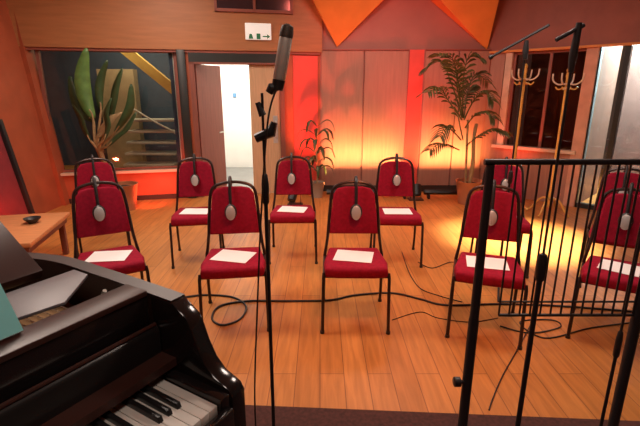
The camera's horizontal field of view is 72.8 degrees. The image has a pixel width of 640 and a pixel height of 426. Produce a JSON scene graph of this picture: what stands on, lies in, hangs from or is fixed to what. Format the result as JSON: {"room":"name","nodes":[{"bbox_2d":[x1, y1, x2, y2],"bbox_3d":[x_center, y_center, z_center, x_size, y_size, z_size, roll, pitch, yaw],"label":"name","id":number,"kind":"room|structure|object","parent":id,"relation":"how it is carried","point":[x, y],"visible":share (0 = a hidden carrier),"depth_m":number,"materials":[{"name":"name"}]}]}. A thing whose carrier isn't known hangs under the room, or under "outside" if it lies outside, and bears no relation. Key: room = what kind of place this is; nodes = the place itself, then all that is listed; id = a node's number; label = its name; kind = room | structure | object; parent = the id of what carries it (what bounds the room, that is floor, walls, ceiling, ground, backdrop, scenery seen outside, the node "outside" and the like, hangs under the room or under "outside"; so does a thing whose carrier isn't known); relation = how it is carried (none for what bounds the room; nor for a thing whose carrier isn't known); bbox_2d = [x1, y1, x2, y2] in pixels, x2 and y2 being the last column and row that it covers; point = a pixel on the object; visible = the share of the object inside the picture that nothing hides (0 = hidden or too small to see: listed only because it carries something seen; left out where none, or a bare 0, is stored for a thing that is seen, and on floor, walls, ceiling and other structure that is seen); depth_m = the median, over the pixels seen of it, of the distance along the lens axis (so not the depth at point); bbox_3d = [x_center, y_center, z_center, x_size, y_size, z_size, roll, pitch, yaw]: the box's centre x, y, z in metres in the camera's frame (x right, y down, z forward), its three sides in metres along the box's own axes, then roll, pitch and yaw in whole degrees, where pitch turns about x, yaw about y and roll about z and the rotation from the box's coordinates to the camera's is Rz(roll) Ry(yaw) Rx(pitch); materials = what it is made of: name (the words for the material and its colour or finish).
{"room":"music room","nodes":[
{"label":"music room","id":0,"kind":"room"},
{"bbox_2d":[0,0,61,213],"bbox_3d":[-4.010,-0.633,2.055,0.480,3.300,8.107,0,16,1],"label":"wall","id":1,"kind":"structure","parent":0,"point":[18,113],"depth_m":5.62,"materials":[{"name":"wood"}]},
{"bbox_2d":[34,50,181,164],"bbox_3d":[-4.263,-2.275,7.670,4.275,3.400,3.400,0,16,0],"label":"wall","id":2,"kind":"structure","parent":0,"point":[156,101],"depth_m":9.24,"materials":[{"name":"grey paint"}]},
{"bbox_2d":[60,168,176,175],"bbox_3d":[-2.926,-0.619,6.458,1.820,0.035,0.190,-4,16,-12],"label":"trim","id":3,"kind":"structure","parent":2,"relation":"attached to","point":[175,169],"depth_m":6.43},
{"bbox_2d":[96,69,146,167],"bbox_3d":[-4.050,-1.900,8.920,0.720,2.000,0.200,0,16,0],"label":"pier","id":4,"kind":"object","parent":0,"point":[116,152],"visible":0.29,"depth_m":8.84,"materials":[{"name":"beige paint"}]},
{"bbox_2d":[5,0,321,51],"bbox_3d":[-2.145,-2.867,6.001,4.420,1.150,0.200,-4,16,-12],"label":"wall","id":5,"kind":"structure","parent":0,"point":[121,24],"depth_m":5.94,"materials":[{"name":"brown wood"}]},
{"bbox_2d":[214,0,292,13],"bbox_3d":[-0.931,-3.126,6.088,1.105,0.580,0.045,-4,16,-12],"label":"window","id":6,"kind":"structure","parent":5,"relation":"in","point":[246,6],"depth_m":6.14,"materials":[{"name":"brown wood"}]},
{"bbox_2d":[245,23,270,39],"bbox_3d":[-0.888,-2.606,6.236,0.370,0.220,0.049,-4,16,-12],"label":"direction sign","id":7,"kind":"object","parent":5,"relation":"attached to","point":[253,31],"visible":1,"depth_m":6.22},
{"bbox_2d":[63,52,319,198],"bbox_3d":[-2.151,-1.288,6.478,4.420,2.150,0.140,-4,16,-12],"label":"wall","id":8,"kind":"structure","parent":0,"point":[155,183],"depth_m":6.58,"materials":[{"name":"paint"}]},
{"bbox_2d":[14,13,69,205],"bbox_3d":[-3.870,-1.723,5.904,0.420,3.300,0.200,0,16,0],"label":"trim","id":9,"kind":"structure","parent":8,"relation":"attached to","point":[28,56],"depth_m":5.97,"materials":[{"name":"wood"}]},
{"bbox_2d":[35,50,184,172],"bbox_3d":[-3.086,-1.447,6.207,2.100,1.695,0.070,-4,16,-12],"label":"window","id":10,"kind":"structure","parent":8,"relation":"in","point":[37,52],"depth_m":6.21,"materials":[{"name":"brown wood"}]},
{"bbox_2d":[69,194,198,203],"bbox_3d":[-2.841,-0.222,6.532,1.970,0.070,0.020,-4,16,-12],"label":"baseboard","id":11,"kind":"structure","parent":8,"relation":"attached to","point":[160,196],"depth_m":6.60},
{"bbox_2d":[25,47,320,54],"bbox_3d":[-1.947,-2.293,6.149,4.000,0.035,0.035,-4,16,-12],"label":"trim","id":12,"kind":"structure","parent":8,"relation":"attached to","point":[27,48],"depth_m":6.07,"materials":[{"name":"brown wood"}]},
{"bbox_2d":[176,49,195,197],"bbox_3d":[-1.972,-1.269,6.414,0.120,2.150,0.070,-4,16,-12],"label":"trim","id":13,"kind":"structure","parent":8,"relation":"attached to","point":[180,54],"depth_m":6.29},
{"bbox_2d":[188,52,276,62],"bbox_3d":[-1.226,-2.281,6.399,1.370,0.125,0.170,-4,16,-12],"label":"trim","id":14,"kind":"structure","parent":8,"relation":"attached to","point":[192,57],"depth_m":6.30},
{"bbox_2d":[189,62,285,196],"bbox_3d":[-1.226,-1.264,6.687,1.370,1.990,0.170,-4,16,-12],"label":"trim","id":15,"kind":"structure","parent":8,"relation":"attached to","point":[191,64],"depth_m":6.45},
{"bbox_2d":[249,65,280,192],"bbox_3d":[-0.836,-1.271,6.742,0.445,1.955,0.105,-4,16,-12],"label":"door","id":16,"kind":"structure","parent":8,"relation":"in","point":[260,76],"depth_m":6.71,"materials":[{"name":"brown wood"}]},
{"bbox_2d":[293,55,317,180],"bbox_3d":[-0.222,-1.399,6.816,0.380,2.020,0.020,-4,16,-12],"label":"trim","id":17,"kind":"structure","parent":8,"relation":"attached to","point":[305,68],"depth_m":6.72,"materials":[{"name":"paint"}]},
{"bbox_2d":[172,53,252,166],"bbox_3d":[-1.550,-1.931,7.742,2.500,2.700,2.750,0,16,0],"label":"wall","id":18,"kind":"structure","parent":0,"point":[234,78],"depth_m":9.03,"materials":[{"name":"white paint"}]},
{"bbox_2d":[194,64,226,187],"bbox_3d":[-1.709,-1.296,6.828,0.150,1.955,0.600,7,17,22],"label":"door","id":19,"kind":"structure","parent":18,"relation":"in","point":[207,77],"depth_m":6.75,"materials":[{"name":"brown wood"}]},
{"bbox_2d":[32,165,639,420],"bbox_3d":[0.000,0.440,4.489,12.000,0.108,12.000,0,16,0],"label":"floor","id":20,"kind":"structure","parent":0,"point":[354,364],"depth_m":3.15,"materials":[{"name":"brown wood"}]},
{"bbox_2d":[0,119,34,214],"bbox_3d":[-3.602,-0.363,4.803,0.273,1.275,0.790,0,16,0],"label":"screen","id":21,"kind":"object","parent":20,"relation":"on","point":[14,196],"visible":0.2,"depth_m":5.05,"materials":[{"name":"red fabric"}]},
{"bbox_2d":[0,212,69,254],"bbox_3d":[-2.816,0.338,3.909,0.800,0.420,0.950,-3,16,-12],"label":"table","id":22,"kind":"object","parent":20,"relation":"on","point":[29,236],"visible":0.74,"depth_m":3.96,"materials":[{"name":"wood"}]},
{"bbox_2d":[23,216,40,223],"bbox_3d":[-2.650,0.068,4.000,0.144,0.050,0.144,0,16,0],"label":"bowl","id":23,"kind":"object","parent":22,"relation":"on","point":[31,219],"visible":1,"depth_m":3.99,"materials":[{"name":"black ceramic"}]},
{"bbox_2d":[74,158,130,258],"bbox_3d":[-2.103,-0.013,4.149,0.478,0.966,0.513,-8,17,-25],"label":"chair","id":24,"kind":"object","parent":20,"relation":"on","point":[83,173],"visible":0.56,"depth_m":4.22,"materials":[{"name":"fabric"}]},
{"bbox_2d":[90,154,99,185],"bbox_3d":[-2.201,-0.397,4.230,0.088,0.342,0.193,-8,17,-25],"label":"headphones","id":25,"kind":"object","parent":24,"relation":"hanging from","point":[92,157],"visible":0.58,"depth_m":4.18,"materials":[{"name":"black plastic"}]},
{"bbox_2d":[90,175,99,185],"bbox_3d":[-2.175,-0.310,4.199,0.088,0.116,0.057,-8,17,-25],"label":"ear cup","id":26,"kind":"object","parent":25,"relation":"on","point":[97,178],"depth_m":4.18,"materials":[{"name":"silver metal"}]},
{"bbox_2d":[68,48,137,210],"bbox_3d":[-2.836,-1.069,5.772,0.941,2.114,0.430,0,16,0],"label":"banana plant","id":27,"kind":"object","parent":20,"relation":"on","point":[79,88],"visible":0.85,"depth_m":5.67,"materials":[{"name":"green plant"}]},
{"bbox_2d":[71,181,150,281],"bbox_3d":[-1.493,0.294,3.062,0.478,0.966,0.513,-9,18,-28],"label":"chair","id":28,"kind":"object","parent":20,"relation":"on","point":[118,219],"visible":0.73,"depth_m":3.12,"materials":[{"name":"fabric"}]},
{"bbox_2d":[92,177,105,220],"bbox_3d":[-1.609,-0.087,3.134,0.088,0.342,0.193,-9,18,-28],"label":"headphones","id":29,"kind":"object","parent":28,"relation":"hanging from","point":[98,212],"visible":1,"depth_m":3.08,"materials":[{"name":"black plastic"}]},
{"bbox_2d":[92,205,105,220],"bbox_3d":[-1.581,0.000,3.103,0.088,0.116,0.080,0,16,0],"label":"ear cup","id":30,"kind":"object","parent":29,"relation":"on","point":[98,212],"depth_m":3.08,"materials":[{"name":"silver metal"}]},
{"bbox_2d":[85,250,131,261],"bbox_3d":[-1.471,0.299,3.027,0.262,0.002,0.205,-2,16,-7],"label":"sheet music","id":31,"kind":"object","parent":28,"relation":"on","point":[119,255],"visible":0.94,"depth_m":3.02,"materials":[{"name":"white paper"}]},
{"bbox_2d":[120,52,177,166],"bbox_3d":[-3.142,-1.834,8.351,1.640,3.205,0.470,0,16,0],"label":"staircase","id":32,"kind":"structure","parent":20,"relation":"on","point":[139,61],"depth_m":8.32,"materials":[{"name":"wood"}]},
{"bbox_2d":[169,157,224,268],"bbox_3d":[-1.192,-0.024,4.186,0.478,0.966,0.513,-3,16,-10],"label":"chair","id":33,"kind":"object","parent":20,"relation":"on","point":[184,188],"visible":0.72,"depth_m":4.28,"materials":[{"name":"fabric"}]},
{"bbox_2d":[179,208,207,213],"bbox_3d":[-1.185,-0.017,4.145,0.262,0.002,0.205,0,16,1],"label":"sheet music","id":34,"kind":"object","parent":33,"relation":"on","point":[186,210],"visible":0.81,"depth_m":4.13,"materials":[{"name":"white paper"}]},
{"bbox_2d":[190,154,199,185],"bbox_3d":[-1.235,-0.413,4.286,0.088,0.342,0.193,-3,16,-10],"label":"headphones","id":35,"kind":"object","parent":33,"relation":"hanging from","point":[194,179],"visible":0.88,"depth_m":4.23,"materials":[{"name":"black plastic"}]},
{"bbox_2d":[190,174,199,185],"bbox_3d":[-1.224,-0.324,4.247,0.089,0.116,0.069,0,16,0],"label":"ear cup","id":36,"kind":"object","parent":35,"relation":"on","point":[194,179],"depth_m":4.22,"materials":[{"name":"silver metal"}]},
{"bbox_2d":[198,180,267,331],"bbox_3d":[-0.606,0.293,3.067,0.478,0.966,0.513,-2,16,-7],"label":"chair","id":37,"kind":"object","parent":20,"relation":"on","point":[247,219],"visible":0.89,"depth_m":3.16,"materials":[{"name":"fabric"}]},
{"bbox_2d":[225,176,236,219],"bbox_3d":[-0.652,-0.097,3.168,0.088,0.342,0.193,-2,16,-7],"label":"headphones","id":38,"kind":"object","parent":37,"relation":"hanging from","point":[230,210],"visible":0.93,"depth_m":3.11,"materials":[{"name":"black plastic"}]},
{"bbox_2d":[225,204,236,219],"bbox_3d":[-0.644,-0.007,3.127,0.089,0.116,0.067,0,16,0],"label":"ear cup","id":39,"kind":"object","parent":38,"relation":"on","point":[230,210],"depth_m":3.10,"materials":[{"name":"silver metal"}]},
{"bbox_2d":[209,249,256,262],"bbox_3d":[-0.602,0.300,3.026,0.262,0.002,0.205,4,16,14],"label":"sheet music","id":40,"kind":"object","parent":37,"relation":"on","point":[223,255],"visible":1,"depth_m":3.02,"materials":[{"name":"white paper"}]},
{"bbox_2d":[268,156,317,264],"bbox_3d":[-0.263,-0.044,4.256,0.478,0.966,0.513,0,16,-1],"label":"chair","id":41,"kind":"object","parent":20,"relation":"on","point":[302,186],"visible":0.96,"depth_m":4.36,"materials":[{"name":"fabric"}]},
{"bbox_2d":[287,152,295,183],"bbox_3d":[-0.285,-0.434,4.360,0.088,0.342,0.193,0,16,-1],"label":"headphones","id":42,"kind":"object","parent":41,"relation":"hanging from","point":[291,178],"visible":0.98,"depth_m":4.30,"materials":[{"name":"black plastic"}]},
{"bbox_2d":[287,173,295,183],"bbox_3d":[-0.283,-0.344,4.319,0.088,0.116,0.066,0,16,0],"label":"ear cup","id":43,"kind":"object","parent":42,"relation":"on","point":[291,178],"depth_m":4.30,"materials":[{"name":"silver metal"}]},
{"bbox_2d":[277,206,307,212],"bbox_3d":[-0.265,-0.036,4.214,0.262,0.002,0.205,3,16,10],"label":"sheet music","id":44,"kind":"object","parent":41,"relation":"on","point":[283,208],"visible":1,"depth_m":4.20,"materials":[{"name":"white paper"}]},
{"bbox_2d":[287,195,302,204],"bbox_3d":[-0.360,-0.230,6.210,0.220,0.260,0.244,0,16,0],"label":"uplighter","id":45,"kind":"object","parent":20,"relation":"on","point":[291,198],"visible":0.66,"depth_m":6.16,"materials":[{"name":"black plastic"}]},
{"bbox_2d":[296,119,334,197],"bbox_3d":[-0.063,-0.823,6.614,0.584,1.181,0.436,0,16,0],"label":"potted plant","id":46,"kind":"object","parent":20,"relation":"on","point":[318,185],"visible":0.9,"depth_m":6.57,"materials":[{"name":"green plant"}]},
{"bbox_2d":[320,180,390,334],"bbox_3d":[0.245,0.293,3.068,0.478,0.966,0.513,0,16,1],"label":"chair","id":47,"kind":"object","parent":20,"relation":"on","point":[341,221],"visible":0.96,"depth_m":3.17,"materials":[{"name":"fabric"}]},
{"bbox_2d":[333,249,373,262],"bbox_3d":[0.236,0.300,3.026,0.262,0.002,0.205,3,16,11],"label":"sheet music","id":48,"kind":"object","parent":47,"relation":"on","point":[341,255],"visible":1,"depth_m":3.02,"materials":[{"name":"white paper"}]},
{"bbox_2d":[350,176,361,219],"bbox_3d":[0.262,-0.098,3.172,0.088,0.342,0.193,0,16,1],"label":"headphones","id":49,"kind":"object","parent":47,"relation":"hanging from","point":[356,210],"visible":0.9,"depth_m":3.11,"materials":[{"name":"black plastic"}]},
{"bbox_2d":[350,204,361,219],"bbox_3d":[0.261,-0.008,3.131,0.088,0.116,0.066,0,16,0],"label":"ear cup","id":50,"kind":"object","parent":49,"relation":"on","point":[356,210],"depth_m":3.11,"materials":[{"name":"silver metal"}]},
{"bbox_2d":[326,189,405,198],"bbox_3d":[0.750,-0.294,6.651,1.300,0.143,0.100,0,16,0],"label":"batten","id":51,"kind":"object","parent":20,"relation":"on","point":[328,191],"visible":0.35,"depth_m":6.62,"materials":[{"name":"black plastic"}]},
{"bbox_2d":[369,157,423,267],"bbox_3d":[0.738,-0.024,4.186,0.478,0.966,0.513,1,16,3],"label":"chair","id":52,"kind":"object","parent":20,"relation":"on","point":[385,186],"visible":0.7,"depth_m":4.29,"materials":[{"name":"fabric"}]},
{"bbox_2d":[392,153,400,185],"bbox_3d":[0.755,-0.414,4.290,0.088,0.342,0.193,1,16,3],"label":"headphones","id":53,"kind":"object","parent":52,"relation":"hanging from","point":[396,180],"visible":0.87,"depth_m":4.23,"materials":[{"name":"black plastic"}]},
{"bbox_2d":[392,174,400,185],"bbox_3d":[0.752,-0.324,4.250,0.089,0.116,0.066,0,16,0],"label":"ear cup","id":54,"kind":"object","parent":53,"relation":"on","point":[396,179],"depth_m":4.23,"materials":[{"name":"silver metal"}]},
{"bbox_2d":[382,208,412,213],"bbox_3d":[0.738,-0.017,4.145,0.262,0.002,0.205,0,16,1],"label":"sheet music","id":55,"kind":"object","parent":52,"relation":"on","point":[386,210],"visible":1,"depth_m":4.13,"materials":[{"name":"white paper"}]},
{"bbox_2d":[185,292,631,325],"bbox_3d":[0.523,0.720,3.299,3.728,0.014,0.520,0,16,0],"label":"cable","id":56,"kind":"object","parent":20,"relation":"on","point":[352,295],"visible":0.84,"depth_m":3.38,"materials":[{"name":"black plastic"}]},
{"bbox_2d":[407,184,423,200],"bbox_3d":[1.450,-0.321,6.530,0.220,0.262,0.219,0,16,0],"label":"uplighter","id":57,"kind":"object","parent":20,"relation":"on","point":[418,189],"visible":0.79,"depth_m":6.47,"materials":[{"name":"black plastic"}]},
{"bbox_2d":[402,252,461,301],"bbox_3d":[0.876,0.555,3.897,0.213,0.007,1.128,-4,16,-13],"label":"cable","id":58,"kind":"object","parent":20,"relation":"on","point":[402,252],"visible":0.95,"depth_m":3.60,"materials":[{"name":"black rubber"}]},
{"bbox_2d":[423,189,456,198],"bbox_3d":[2.050,-0.294,6.651,0.920,0.143,0.100,0,16,0],"label":"batten","id":59,"kind":"object","parent":20,"relation":"on","point":[428,192],"visible":0.48,"depth_m":6.62,"materials":[{"name":"black plastic"}]},
{"bbox_2d":[245,405,639,425],"bbox_3d":[1.150,1.419,0.459,9.700,0.220,3.611,0,16,0],"label":"platform","id":60,"kind":"object","parent":20,"relation":"on","point":[284,415],"depth_m":1.89,"materials":[{"name":"carpet"}]},
{"bbox_2d":[0,221,245,425],"bbox_3d":[-1.185,0.637,0.819,1.542,1.085,1.420,9,18,30],"label":"grand piano","id":61,"kind":"object","parent":60,"relation":"on","point":[96,345],"visible":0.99,"depth_m":0.94,"materials":[{"name":"black paint"}]},
{"bbox_2d":[0,284,22,339],"bbox_3d":[-0.686,0.153,0.738,0.135,0.196,0.240,9,18,30],"label":"book","id":62,"kind":"object","parent":61,"relation":"on","point":[10,325],"visible":1,"depth_m":0.82,"materials":[{"name":"teal paper"}]},
{"bbox_2d":[5,270,87,319],"bbox_3d":[-0.636,0.191,0.994,0.160,0.008,0.245,9,18,30],"label":"desk tray","id":63,"kind":"object","parent":61,"relation":"on","point":[53,292],"depth_m":0.99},
{"bbox_2d":[0,284,146,363],"bbox_3d":[-0.775,0.336,0.479,0.075,0.014,1.330,9,18,30],"label":"shelf","id":64,"kind":"object","parent":61,"relation":"attached to","point":[36,337],"depth_m":0.88,"materials":[{"name":"brown paint"}]},
{"bbox_2d":[254,93,276,425],"bbox_3d":[-0.178,0.292,1.517,0.200,1.372,0.200,0,16,0],"label":"microphone stand","id":65,"kind":"object","parent":60,"relation":"on","point":[259,136],"visible":0.84,"depth_m":1.45,"materials":[{"name":"black metal"}]},
{"bbox_2d":[254,90,276,425],"bbox_3d":[-0.017,0.332,1.385,0.488,1.397,0.072,9,18,30],"label":"microphone cable","id":66,"kind":"object","parent":65,"relation":"hanging from","point":[275,91],"visible":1,"depth_m":1.43,"materials":[{"name":"black plastic"}]},
{"bbox_2d":[266,24,293,94],"bbox_3d":[-0.122,-0.459,1.304,0.088,0.203,0.041,0,16,0],"label":"microphone","id":67,"kind":"object","parent":65,"relation":"attached to","point":[286,31],"visible":0.98,"depth_m":1.29,"materials":[{"name":"silver metal"}]},
{"bbox_2d":[452,159,639,425],"bbox_3d":[1.200,0.374,1.623,1.356,1.157,0.094,0,16,0],"label":"railing","id":68,"kind":"object","parent":60,"relation":"on","point":[633,332],"visible":0.99,"depth_m":1.57,"materials":[{"name":"black metal"}]},
{"bbox_2d":[515,22,584,425],"bbox_3d":[0.761,0.195,1.494,0.220,1.572,0.220,0,16,0],"label":"boom stand","id":69,"kind":"object","parent":60,"relation":"on","point":[542,261],"visible":1,"depth_m":1.47,"materials":[{"name":"black metal"}]},
{"bbox_2d":[599,236,639,425],"bbox_3d":[1.031,0.377,1.478,0.140,1.230,0.140,0,16,0],"label":"microphone stand","id":70,"kind":"object","parent":60,"relation":"on","point":[619,338],"visible":1,"depth_m":1.49,"materials":[{"name":"black metal"}]},
{"bbox_2d":[392,312,497,321],"bbox_3d":[0.909,0.760,3.175,0.776,0.005,0.134,1,16,3],"label":"cable","id":71,"kind":"object","parent":20,"relation":"on","point":[414,312],"visible":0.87,"depth_m":3.15,"materials":[{"name":"rubber"}]},
{"bbox_2d":[415,51,513,205],"bbox_3d":[1.891,-1.129,6.024,1.365,2.092,0.961,-3,16,-10],"label":"palm","id":72,"kind":"object","parent":20,"relation":"on","point":[464,185],"visible":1,"depth_m":5.90,"materials":[{"name":"plant"}]},
{"bbox_2d":[456,178,481,205],"bbox_3d":[2.170,-0.307,6.336,0.399,0.340,0.399,0,16,0],"label":"pot","id":73,"kind":"object","parent":72,"relation":"attached to","point":[464,185],"depth_m":6.25,"materials":[{"name":"ceramic"}]},
{"bbox_2d":[445,184,527,349],"bbox_3d":[1.145,0.328,2.944,0.478,0.966,0.513,5,17,18],"label":"chair","id":74,"kind":"object","parent":20,"relation":"on","point":[498,231],"visible":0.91,"depth_m":3.01,"materials":[{"name":"fabric"}]},
{"bbox_2d":[466,255,509,270],"bbox_3d":[1.119,0.333,2.908,0.262,0.002,0.205,4,16,15],"label":"sheet music","id":75,"kind":"object","parent":74,"relation":"on","point":[490,263],"visible":0.8,"depth_m":2.89,"materials":[{"name":"white paper"}]},
{"bbox_2d":[489,179,497,225],"bbox_3d":[1.206,-0.060,3.039,0.088,0.342,0.193,5,17,18],"label":"headphones","id":76,"kind":"object","parent":74,"relation":"hanging from","point":[493,218],"visible":0.66,"depth_m":2.98,"materials":[{"name":"black plastic"}]},
{"bbox_2d":[489,209,497,225],"bbox_3d":[1.187,0.028,3.003,0.089,0.116,0.074,0,16,0],"label":"ear cup","id":77,"kind":"object","parent":76,"relation":"on","point":[493,218],"depth_m":2.98,"materials":[{"name":"silver metal"}]},
{"bbox_2d":[470,165,532,278],"bbox_3d":[1.677,0.032,3.990,0.478,0.966,0.513,4,16,14],"label":"chair","id":78,"kind":"object","parent":20,"relation":"on","point":[499,172],"visible":0.33,"depth_m":4.06,"materials":[{"name":"fabric"}]},
{"bbox_2d":[500,157,507,190],"bbox_3d":[1.745,-0.356,4.085,0.088,0.342,0.193,4,16,14],"label":"headphones","id":79,"kind":"object","parent":78,"relation":"hanging from","point":[504,181],"visible":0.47,"depth_m":4.03,"materials":[{"name":"black plastic"}]},
{"bbox_2d":[500,178,507,190],"bbox_3d":[1.729,-0.267,4.047,0.089,0.116,0.072,0,16,0],"label":"ear cup","id":80,"kind":"object","parent":79,"relation":"on","point":[504,181],"depth_m":4.02,"materials":[{"name":"silver metal"}]},
{"bbox_2d":[488,325,529,410],"bbox_3d":[1.200,0.895,2.694,0.023,0.007,1.129,11,19,34],"label":"cable","id":81,"kind":"object","parent":20,"relation":"on","point":[529,325],"visible":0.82,"depth_m":2.53,"materials":[{"name":"black rubber"}]},
{"bbox_2d":[488,24,549,301],"bbox_3d":[1.431,-0.359,3.373,0.428,2.046,0.373,-14,21,-40],"label":"boom stand","id":82,"kind":"object","parent":20,"relation":"on","point":[525,51],"visible":0.58,"depth_m":3.14,"materials":[{"name":"black metal"}]},
{"bbox_2d":[511,64,539,210],"bbox_3d":[2.678,-1.012,5.897,0.404,1.930,0.404,1,16,5],"label":"coat stand","id":83,"kind":"object","parent":20,"relation":"on","point":[525,79],"visible":0.56,"depth_m":5.76,"materials":[{"name":"brown wood"}]},
{"bbox_2d":[527,69,584,217],"bbox_3d":[3.054,-0.885,5.569,0.404,1.865,0.404,1,16,5],"label":"coat stand","id":84,"kind":"object","parent":20,"relation":"on","point":[567,74],"visible":0.76,"depth_m":5.52,"materials":[{"name":"brown wood"}]},
{"bbox_2d":[500,319,628,338],"bbox_3d":[1.760,0.803,3.018,0.998,0.009,0.253,0,16,0],"label":"cable","id":85,"kind":"object","parent":20,"relation":"on","point":[560,326],"visible":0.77,"depth_m":3.01,"materials":[{"name":"black plastic"}]},
{"bbox_2d":[565,188,639,338],"bbox_3d":[1.982,0.352,2.858,0.478,0.966,0.513,10,19,32],"label":"chair","id":86,"kind":"object","parent":20,"relation":"on","point":[604,215],"visible":0.72,"depth_m":2.93,"materials":[{"name":"fabric"}]},
{"bbox_2d":[597,259,639,276],"bbox_3d":[1.967,0.358,2.818,0.262,0.002,0.205,13,21,39],"label":"sheet music","id":87,"kind":"object","parent":86,"relation":"on","point":[626,268],"visible":0.67,"depth_m":2.83,"materials":[{"name":"white paper"}]},
{"bbox_2d":[618,183,633,229],"bbox_3d":[2.083,-0.032,2.938,0.088,0.342,0.193,10,19,32],"label":"headphones","id":88,"kind":"object","parent":86,"relation":"hanging from","point":[625,219],"visible":0.78,"depth_m":2.89,"materials":[{"name":"black plastic"}]},
{"bbox_2d":[618,213,633,229],"bbox_3d":[2.051,0.055,2.910,0.089,0.116,0.082,0,16,0],"label":"ear cup","id":89,"kind":"object","parent":88,"relation":"on","point":[625,219],"depth_m":2.89,"materials":[{"name":"silver metal"}]},
{"bbox_2d":[580,167,639,287],"bbox_3d":[2.501,0.136,3.621,0.478,0.966,0.513,9,18,29],"label":"chair","id":90,"kind":"object","parent":20,"relation":"on","point":[610,182],"visible":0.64,"depth_m":3.73,"materials":[{"name":"fabric"}]},
{"bbox_2d":[616,165,628,193],"bbox_3d":[2.594,-0.249,3.705,0.088,0.342,0.193,9,18,29],"label":"headphones","id":91,"kind":"object","parent":90,"relation":"hanging from","point":[626,166],"visible":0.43,"depth_m":3.66,"materials":[{"name":"black plastic"}]},
{"bbox_2d":[320,0,490,184],"bbox_3d":[1.325,-1.970,6.780,2.750,3.300,0.120,0,16,0],"label":"wall","id":92,"kind":"structure","parent":0,"point":[394,24],"depth_m":6.52,"materials":[{"name":"paint"}]},
{"bbox_2d":[321,51,363,184],"bbox_3d":[0.340,-1.454,6.845,0.640,2.070,0.035,0,16,0],"label":"wall panel","id":93,"kind":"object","parent":92,"relation":"attached to","point":[341,71],"depth_m":6.79,"materials":[{"name":"fabric"}]},
{"bbox_2d":[312,0,383,46],"bbox_3d":[0.462,-2.874,6.223,1.472,0.888,0.440,0,16,0],"label":"wall panel","id":94,"kind":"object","parent":92,"relation":"attached to","point":[340,18],"depth_m":6.24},
{"bbox_2d":[361,51,408,184],"bbox_3d":[1.010,-1.454,6.845,0.660,2.070,0.035,0,16,0],"label":"wall panel","id":95,"kind":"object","parent":92,"relation":"attached to","point":[385,72],"depth_m":6.78,"materials":[{"name":"brown wood"}]},
{"bbox_2d":[323,185,456,190],"bbox_3d":[1.300,-0.408,7.136,2.600,0.100,0.045,0,16,0],"label":"baseboard","id":96,"kind":"structure","parent":92,"relation":"attached to","point":[326,187],"depth_m":7.11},
{"bbox_2d":[322,49,491,50],"bbox_3d":[1.300,-2.462,6.552,2.600,0.020,0.050,0,16,0],"label":"trim","id":97,"kind":"structure","parent":92,"relation":"attached to","point":[322,49],"depth_m":6.53,"materials":[{"name":"brown wood"}]},
{"bbox_2d":[404,50,424,183],"bbox_3d":[1.470,-1.465,6.850,0.220,2.090,0.020,0,16,0],"label":"trim","id":98,"kind":"structure","parent":92,"relation":"attached to","point":[416,57],"depth_m":6.79,"materials":[{"name":"paint"}]},
{"bbox_2d":[417,51,458,184],"bbox_3d":[1.850,-1.454,6.845,0.500,2.070,0.035,0,16,0],"label":"wall panel","id":99,"kind":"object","parent":92,"relation":"attached to","point":[435,170],"depth_m":6.83,"materials":[{"name":"brown wood"}]},
{"bbox_2d":[431,0,498,48],"bbox_3d":[1.901,-2.863,6.226,1.248,0.951,0.440,0,16,0],"label":"trim","id":100,"kind":"structure","parent":92,"relation":"attached to","point":[476,17],"depth_m":6.25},
{"bbox_2d":[449,51,490,184],"bbox_3d":[2.350,-1.454,6.845,0.460,2.070,0.035,0,16,0],"label":"wall panel","id":101,"kind":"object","parent":92,"relation":"attached to","point":[457,167],"depth_m":6.86,"materials":[{"name":"brown wood"}]},
{"bbox_2d":[479,52,569,203],"bbox_3d":[4.050,-1.038,5.578,3.960,2.160,0.140,15,22,43],"label":"wall","id":102,"kind":"structure","parent":0,"point":[497,64],"depth_m":6.57,"materials":[{"name":"brown wood"}]},
{"bbox_2d":[496,53,513,144],"bbox_3d":[2.830,-1.698,6.607,0.130,1.390,0.100,-15,22,-43],"label":"trim","id":103,"kind":"structure","parent":102,"relation":"attached to","point":[509,56],"depth_m":6.53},
{"bbox_2d":[491,144,575,154],"bbox_3d":[3.173,-0.960,6.467,1.180,0.045,0.200,15,22,43],"label":"trim","id":104,"kind":"structure","parent":102,"relation":"attached to","point":[510,146],"depth_m":6.38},
{"bbox_2d":[489,42,639,53],"bbox_3d":[3.567,-2.159,5.611,2.800,0.030,0.065,15,22,43],"label":"trim","id":105,"kind":"structure","parent":102,"relation":"attached to","point":[628,43],"depth_m":5.71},
{"bbox_2d":[563,47,600,206],"bbox_3d":[3.611,-1.139,5.982,0.150,2.135,0.170,15,22,43],"label":"trim","id":106,"kind":"structure","parent":102,"relation":"attached to","point":[592,54],"depth_m":5.88,"materials":[{"name":"wood"}]},
{"bbox_2d":[574,45,633,210],"bbox_3d":[4.124,-0.998,5.482,1.310,2.135,0.100,15,22,43],"label":"door","id":107,"kind":"structure","parent":102,"relation":"in","point":[629,49],"depth_m":5.69,"materials":[{"name":"grey metal"}]},
{"bbox_2d":[504,48,586,148],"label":"window","id":108,"kind":"structure","parent":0,"point":[534,103],"depth_m":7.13,"materials":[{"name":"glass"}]},
{"bbox_2d":[487,0,639,50],"bbox_3d":[4.014,-2.626,5.128,4.010,1.140,0.190,15,22,43],"label":"wall","id":109,"kind":"structure","parent":0,"point":[606,21],"depth_m":5.80,"materials":[{"name":"brown paint"}]},
{"bbox_2d":[581,46,622,201],"bbox_3d":[4.064,-1.573,6.293,0.080,2.800,1.060,15,22,43],"label":"glass pane","id":110,"kind":"structure","parent":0,"point":[611,57],"depth_m":6.33,"materials":[{"name":"glass"}]},
{"bbox_2d":[610,45,639,173],"bbox_3d":[5.761,-1.488,5.994,2.760,2.800,0.100,15,22,43],"label":"wall","id":111,"kind":"structure","parent":0,"point":[627,146],"depth_m":6.83,"materials":[{"name":"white paint"}]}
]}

